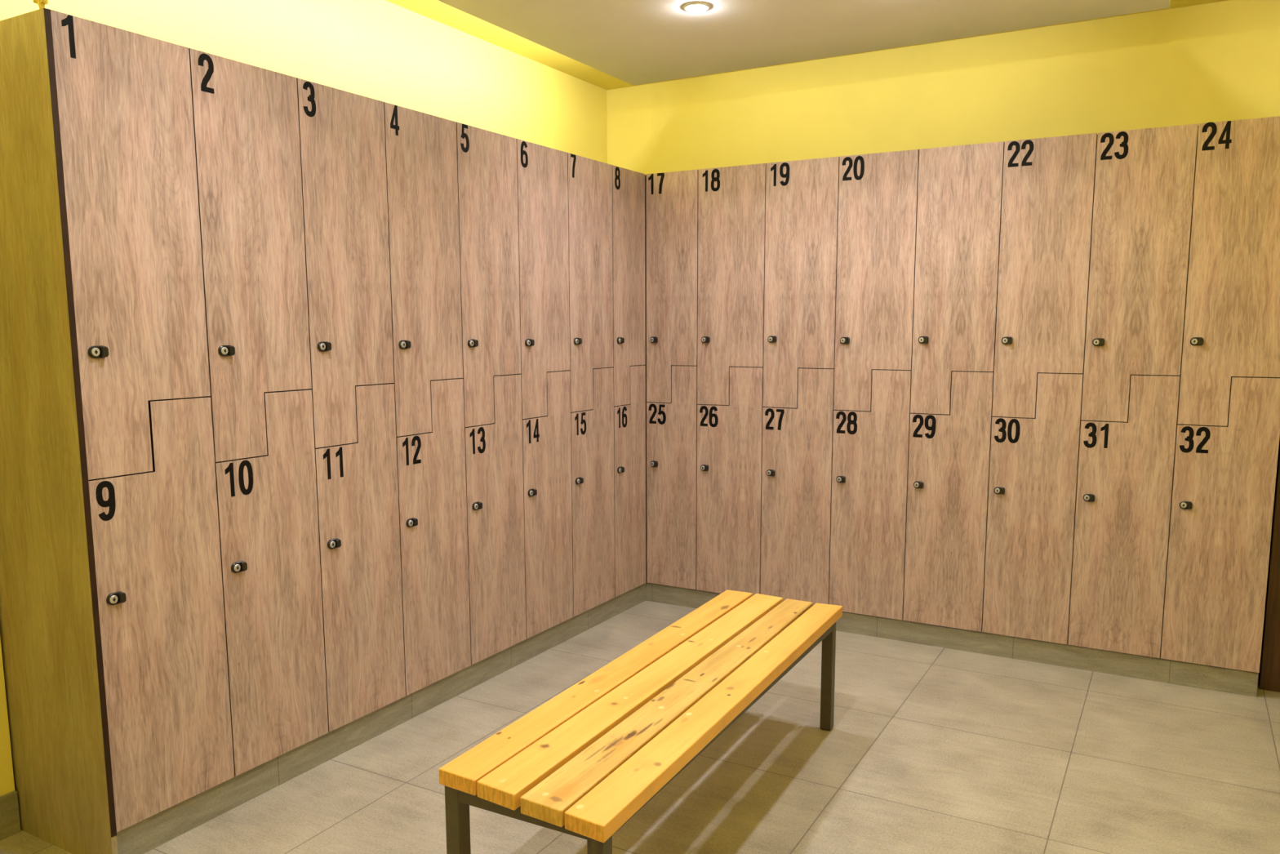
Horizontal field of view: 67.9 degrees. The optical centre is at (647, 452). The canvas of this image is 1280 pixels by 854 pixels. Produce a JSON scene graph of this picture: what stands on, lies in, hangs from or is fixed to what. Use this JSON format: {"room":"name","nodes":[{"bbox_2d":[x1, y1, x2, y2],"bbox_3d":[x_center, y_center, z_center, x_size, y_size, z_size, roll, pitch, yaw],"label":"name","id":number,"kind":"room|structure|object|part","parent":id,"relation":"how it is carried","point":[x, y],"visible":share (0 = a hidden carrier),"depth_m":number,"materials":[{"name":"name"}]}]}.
{"room":"changing room","nodes":[
{"label":"changing room","id":0,"kind":"room"},
{"bbox_2d":[0,0,607,795],"bbox_3d":[-1.482,-0.332,2.855,0.218,2.530,5.230,4,9,29],"label":"wall","id":1,"kind":"structure","parent":0,"point":[384,51],"depth_m":3.56,"materials":[{"name":"yellow paint"}]},
{"bbox_2d":[0,790,21,840],"bbox_3d":[-2.153,1.057,1.593,0.010,0.112,2.070,4,9,29],"label":"baseboard","id":2,"kind":"structure","parent":1,"relation":"attached to","point":[10,824],"depth_m":2.46,"materials":[{"name":"grey stone"}]},
{"bbox_2d":[116,582,645,853],"bbox_3d":[-0.866,0.804,3.569,0.500,0.088,2.619,4,9,29],"label":"trim","id":3,"kind":"structure","parent":1,"relation":"attached to","point":[154,831],"depth_m":2.94,"materials":[{"name":"grey stone"}]},
{"bbox_2d":[47,8,234,832],"bbox_3d":[-1.418,-0.053,2.442,0.505,1.900,0.337,4,9,29],"label":"locker","id":4,"kind":"object","parent":3,"relation":"on","point":[125,104],"visible":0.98,"depth_m":2.31,"materials":[{"name":"brown wood"}]},
{"bbox_3d":[-1.220,-0.469,2.272,0.018,1.032,0.336,4,9,29],"label":"door","id":5,"kind":"part","parent":4,"relation":"part of","materials":[{"name":"brown wood"}]},
{"bbox_3d":[-1.218,0.389,2.387,0.018,1.038,0.334,4,9,29],"label":"door","id":6,"kind":"part","parent":4,"relation":"part of","materials":[{"name":"brown wood"}]},
{"bbox_2d":[188,48,328,776],"bbox_3d":[-1.254,-0.092,2.728,0.505,1.900,0.327,4,9,29],"label":"locker","id":7,"kind":"object","parent":3,"relation":"on","point":[246,116],"visible":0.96,"depth_m":2.60,"materials":[{"name":"brown wood"}]},
{"bbox_3d":[-1.056,-0.507,2.560,0.018,1.032,0.325,4,9,29],"label":"door","id":8,"kind":"part","parent":7,"relation":"part of","materials":[{"name":"brown wood"}]},
{"bbox_3d":[-1.054,0.350,2.674,0.018,1.038,0.325,4,9,29],"label":"door","id":9,"kind":"part","parent":7,"relation":"part of","materials":[{"name":"brown wood"}]},
{"bbox_2d":[296,77,405,732],"bbox_3d":[-1.092,-0.130,3.011,0.505,1.900,0.328,4,9,29],"label":"locker","id":10,"kind":"object","parent":3,"relation":"on","point":[342,135],"visible":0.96,"depth_m":2.88,"materials":[{"name":"brown wood"}]},
{"bbox_3d":[-0.894,-0.545,2.843,0.018,1.032,0.326,4,9,29],"label":"door","id":11,"kind":"part","parent":10,"relation":"part of","materials":[{"name":"brown wood"}]},
{"bbox_3d":[-0.892,0.312,2.957,0.018,1.038,0.326,4,9,29],"label":"door","id":12,"kind":"part","parent":10,"relation":"part of","materials":[{"name":"brown wood"}]},
{"bbox_2d":[383,102,471,695],"bbox_3d":[-0.929,-0.168,3.296,0.505,1.900,0.332,4,9,29],"label":"locker","id":13,"kind":"object","parent":3,"relation":"on","point":[421,148],"visible":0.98,"depth_m":3.17,"materials":[{"name":"brown wood"}]},
{"bbox_3d":[-0.731,-0.583,3.128,0.018,1.032,0.330,4,9,29],"label":"door","id":14,"kind":"part","parent":13,"relation":"part of","materials":[{"name":"brown wood"}]},
{"bbox_3d":[-0.729,0.274,3.241,0.018,1.038,0.330,4,9,29],"label":"door","id":15,"kind":"part","parent":13,"relation":"part of","materials":[{"name":"brown wood"}]},
{"bbox_2d":[456,121,526,665],"bbox_3d":[-0.765,-0.206,3.583,0.505,1.900,0.331,4,9,29],"label":"locker","id":16,"kind":"object","parent":3,"relation":"on","point":[487,171],"visible":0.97,"depth_m":3.46,"materials":[{"name":"brown wood"}]},
{"bbox_3d":[-0.567,-0.622,3.414,0.018,1.032,0.329,4,9,29],"label":"door","id":17,"kind":"part","parent":16,"relation":"part of","materials":[{"name":"brown wood"}]},
{"bbox_3d":[-0.565,0.236,3.528,0.018,1.038,0.329,4,9,29],"label":"door","id":18,"kind":"part","parent":16,"relation":"part of","materials":[{"name":"brown wood"}]},
{"bbox_2d":[516,138,573,639],"bbox_3d":[-0.602,-0.244,3.868,0.505,1.900,0.329,4,9,29],"label":"locker","id":19,"kind":"object","parent":3,"relation":"on","point":[542,171],"visible":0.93,"depth_m":3.74,"materials":[{"name":"brown wood"}]},
{"bbox_3d":[-0.404,-0.660,3.699,0.018,1.032,0.326,4,9,29],"label":"door","id":20,"kind":"part","parent":19,"relation":"part of","materials":[{"name":"brown wood"}]},
{"bbox_3d":[-0.402,0.198,3.813,0.018,1.038,0.326,4,9,29],"label":"door","id":21,"kind":"part","parent":19,"relation":"part of","materials":[{"name":"brown wood"}]},
{"bbox_2d":[567,152,614,617],"bbox_3d":[-0.437,-0.283,4.156,0.505,1.900,0.336,4,9,29],"label":"locker","id":22,"kind":"object","parent":3,"relation":"on","point":[589,180],"visible":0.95,"depth_m":4.03,"materials":[{"name":"brown wood"}]},
{"bbox_3d":[-0.239,-0.699,3.987,0.018,1.032,0.334,4,9,29],"label":"door","id":23,"kind":"part","parent":22,"relation":"part of","materials":[{"name":"brown wood"}]},
{"bbox_3d":[-0.238,0.159,4.101,0.018,1.038,0.334,4,9,29],"label":"door","id":24,"kind":"part","parent":22,"relation":"part of","materials":[{"name":"brown wood"}]},
{"bbox_2d":[612,164,645,596],"bbox_3d":[-0.284,-0.319,4.423,0.505,1.900,0.282,4,9,29],"label":"locker","id":25,"kind":"object","parent":3,"relation":"on","point":[628,185],"visible":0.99,"depth_m":4.30,"materials":[{"name":"brown wood"}]},
{"bbox_3d":[-0.086,-0.734,4.254,0.018,1.032,0.280,4,9,29],"label":"door","id":26,"kind":"part","parent":25,"relation":"part of","materials":[{"name":"brown wood"}]},
{"bbox_3d":[-0.085,0.123,4.368,0.018,1.038,0.280,4,9,29],"label":"door","id":27,"kind":"part","parent":25,"relation":"part of","materials":[{"name":"brown wood"}]},
{"bbox_2d":[0,582,1279,853],"bbox_3d":[0.030,1.070,2.186,3.680,0.080,5.430,4,9,29],"label":"floor","id":28,"kind":"structure","parent":0,"point":[927,749],"depth_m":2.81,"materials":[{"name":"grey tile"}]},
{"bbox_2d":[0,8,118,853],"bbox_3d":[-1.505,0.015,2.297,0.500,1.989,0.014,4,9,29],"label":"end panel","id":29,"kind":"object","parent":28,"relation":"on","point":[51,636],"visible":0.91,"depth_m":2.25,"materials":[{"name":"laminate"}]},
{"bbox_2d":[32,0,48,8],"bbox_3d":[-1.310,-0.993,2.051,0.028,0.074,0.032,-4,9,-29],"label":"scrap","id":30,"kind":"object","parent":29,"relation":"on","point":[41,3],"visible":1,"depth_m":2.05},
{"bbox_2d":[439,590,842,853],"bbox_3d":[0.100,0.777,2.531,0.426,0.410,1.551,4,9,28],"label":"bench","id":31,"kind":"object","parent":28,"relation":"on","point":[583,762],"visible":1,"depth_m":2.19,"materials":[{"name":"yellow wood"}]},
{"bbox_3d":[-0.396,0.864,2.000,0.036,0.371,0.036,4,9,28],"label":"leg","id":32,"kind":"part","parent":31,"relation":"part of","materials":[{"name":"paint"}]},
{"bbox_3d":[-0.244,0.709,1.897,0.310,0.036,0.035,4,9,28],"label":"cross rail","id":33,"kind":"part","parent":31,"relation":"part of","materials":[{"name":"paint"}]},
{"bbox_3d":[-0.091,0.885,1.838,0.036,0.371,0.036,4,9,28],"label":"leg","id":34,"kind":"part","parent":31,"relation":"part of","materials":[{"name":"paint"}]},
{"bbox_3d":[0.248,0.635,2.445,0.035,0.036,1.403,4,9,28],"label":"rail","id":35,"kind":"part","parent":31,"relation":"part of","materials":[{"name":"paint"}]},
{"bbox_3d":[0.588,0.717,3.096,0.036,0.371,0.036,4,9,28],"label":"leg","id":36,"kind":"part","parent":31,"relation":"part of","materials":[{"name":"paint"}]},
{"bbox_2d":[386,0,1228,89],"bbox_3d":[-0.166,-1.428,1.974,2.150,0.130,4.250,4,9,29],"label":"ceiling","id":37,"kind":"structure","parent":0,"point":[633,42],"depth_m":3.46,"materials":[{"name":"white paint"}]},
{"bbox_2d":[683,2,710,13],"bbox_3d":[0.170,-1.535,3.273,0.092,0.034,0.092,4,9,29],"label":"recessed light","id":38,"kind":"object","parent":37,"relation":"in","point":[695,7],"visible":0.89,"depth_m":3.26,"materials":[{"name":"white"}]},
{"bbox_2d":[606,0,1279,612],"bbox_3d":[1.333,-0.532,4.317,3.680,2.530,0.100,4,9,29],"label":"wall","id":39,"kind":"structure","parent":0,"point":[1219,61],"depth_m":4.08,"materials":[{"name":"yellow paint"}]},
{"bbox_2d":[645,582,1258,697],"bbox_3d":[1.197,0.717,4.185,2.488,0.088,0.490,4,9,29],"label":"trim","id":40,"kind":"structure","parent":39,"relation":"attached to","point":[1147,668],"depth_m":3.73,"materials":[{"name":"grey stone"}]},
{"bbox_2d":[644,169,697,589],"bbox_3d":[0.219,-0.341,4.578,0.280,1.900,0.505,4,9,29],"label":"locker","id":41,"kind":"object","parent":40,"relation":"on","point":[671,198],"visible":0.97,"depth_m":4.36,"materials":[{"name":"brown wood"}]},
{"bbox_3d":[0.115,0.114,4.433,0.260,1.038,0.018,4,9,29],"label":"door","id":42,"kind":"part","parent":41,"relation":"part of","materials":[{"name":"brown wood"}]},
{"bbox_3d":[0.113,-0.743,4.319,0.260,1.032,0.018,4,9,29],"label":"door","id":43,"kind":"part","parent":41,"relation":"part of","materials":[{"name":"brown wood"}]},
{"bbox_2d":[696,163,766,595],"bbox_3d":[0.480,-0.322,4.432,0.319,1.900,0.505,4,9,29],"label":"locker","id":44,"kind":"object","parent":40,"relation":"on","point":[731,200],"visible":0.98,"depth_m":4.22,"materials":[{"name":"brown wood"}]},
{"bbox_3d":[0.370,0.132,4.291,0.317,1.038,0.018,4,9,29],"label":"door","id":45,"kind":"part","parent":44,"relation":"part of","materials":[{"name":"brown wood"}]},
{"bbox_3d":[0.368,-0.725,4.177,0.317,1.032,0.018,4,9,29],"label":"door","id":46,"kind":"part","parent":44,"relation":"part of","materials":[{"name":"brown wood"}]},
{"bbox_2d":[760,156,839,604],"bbox_3d":[0.759,-0.302,4.276,0.319,1.900,0.505,4,9,29],"label":"locker","id":47,"kind":"object","parent":40,"relation":"on","point":[802,196],"visible":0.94,"depth_m":4.06,"materials":[{"name":"brown wood"}]},
{"bbox_3d":[0.648,0.152,4.136,0.317,1.038,0.018,4,9,29],"label":"door","id":48,"kind":"part","parent":47,"relation":"part of","materials":[{"name":"brown wood"}]},
{"bbox_3d":[0.647,-0.705,4.022,0.317,1.032,0.018,4,9,29],"label":"door","id":49,"kind":"part","parent":47,"relation":"part of","materials":[{"name":"brown wood"}]},
{"bbox_2d":[828,149,919,620],"bbox_3d":[1.039,-0.282,4.121,0.320,1.900,0.505,4,9,29],"label":"locker","id":50,"kind":"object","parent":40,"relation":"on","point":[877,192],"visible":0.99,"depth_m":3.91,"materials":[{"name":"brown wood"}]},
{"bbox_3d":[0.928,0.172,3.980,0.318,1.038,0.018,4,9,29],"label":"door","id":51,"kind":"part","parent":50,"relation":"part of","materials":[{"name":"brown wood"}]},
{"bbox_3d":[0.926,-0.685,3.866,0.318,1.032,0.018,4,9,29],"label":"door","id":52,"kind":"part","parent":50,"relation":"part of","materials":[{"name":"brown wood"}]},
{"bbox_2d":[902,141,1004,631],"bbox_3d":[1.316,-0.262,3.966,0.315,1.900,0.505,4,9,29],"label":"locker","id":53,"kind":"object","parent":40,"relation":"on","point":[960,188],"visible":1,"depth_m":3.75,"materials":[{"name":"brown wood"}]},
{"bbox_3d":[1.205,0.192,3.825,0.313,1.038,0.018,4,9,29],"label":"door","id":54,"kind":"part","parent":53,"relation":"part of","materials":[{"name":"brown wood"}]},
{"bbox_3d":[1.203,-0.665,3.712,0.313,1.032,0.018,4,9,29],"label":"door","id":55,"kind":"part","parent":53,"relation":"part of","materials":[{"name":"brown wood"}]},
{"bbox_2d":[982,133,1097,644],"bbox_3d":[1.592,-0.242,3.813,0.315,1.900,0.505,4,9,29],"label":"locker","id":56,"kind":"object","parent":40,"relation":"on","point":[1048,183],"visible":0.98,"depth_m":3.60,"materials":[{"name":"brown wood"}]},
{"bbox_3d":[1.481,0.212,3.672,0.313,1.038,0.018,4,9,29],"label":"door","id":57,"kind":"part","parent":56,"relation":"part of","materials":[{"name":"brown wood"}]},
{"bbox_3d":[1.479,-0.645,3.558,0.313,1.032,0.018,4,9,29],"label":"door","id":58,"kind":"part","parent":56,"relation":"part of","materials":[{"name":"brown wood"}]},
{"bbox_2d":[1067,123,1198,657],"bbox_3d":[1.867,-0.222,3.660,0.313,1.900,0.505,4,9,29],"label":"locker","id":59,"kind":"object","parent":40,"relation":"on","point":[1144,178],"visible":1,"depth_m":3.45,"materials":[{"name":"brown wood"}]},
{"bbox_3d":[1.756,0.232,3.519,0.311,1.038,0.018,4,9,29],"label":"door","id":60,"kind":"part","parent":59,"relation":"part of","materials":[{"name":"brown wood"}]},
{"bbox_3d":[1.754,-0.626,3.405,0.311,1.032,0.018,4,9,29],"label":"door","id":61,"kind":"part","parent":59,"relation":"part of","materials":[{"name":"brown wood"}]},
{"bbox_2d":[1160,115,1279,672],"bbox_3d":[2.139,-0.203,3.508,0.309,1.901,0.505,4,9,29],"label":"locker","id":62,"kind":"object","parent":40,"relation":"on","point":[1228,431],"visible":1,"depth_m":3.30,"materials":[{"name":"brown wood"}]},
{"bbox_3d":[2.028,0.251,3.368,0.306,1.038,0.018,4,9,29],"label":"door","id":63,"kind":"part","parent":62,"relation":"part of","materials":[{"name":"brown wood"}]},
{"bbox_3d":[2.026,-0.606,3.254,0.306,1.032,0.018,4,9,29],"label":"door","id":64,"kind":"part","parent":62,"relation":"part of","materials":[{"name":"brown wood"}]},
{"bbox_2d":[1258,435,1279,675],"bbox_3d":[2.535,-0.409,3.372,0.450,2.530,0.385,4,9,29],"label":"wall","id":65,"kind":"structure","parent":0,"point":[1279,436],"depth_m":3.51,"materials":[{"name":"yellow paint"}]},
{"bbox_2d":[1258,442,1279,692],"bbox_3d":[2.423,-0.132,3.225,0.448,2.020,0.042,4,9,29],"label":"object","id":66,"kind":"structure","parent":65,"relation":"in","point":[1269,672],"depth_m":3.40,"materials":[{"name":"brown wood"}]}
]}

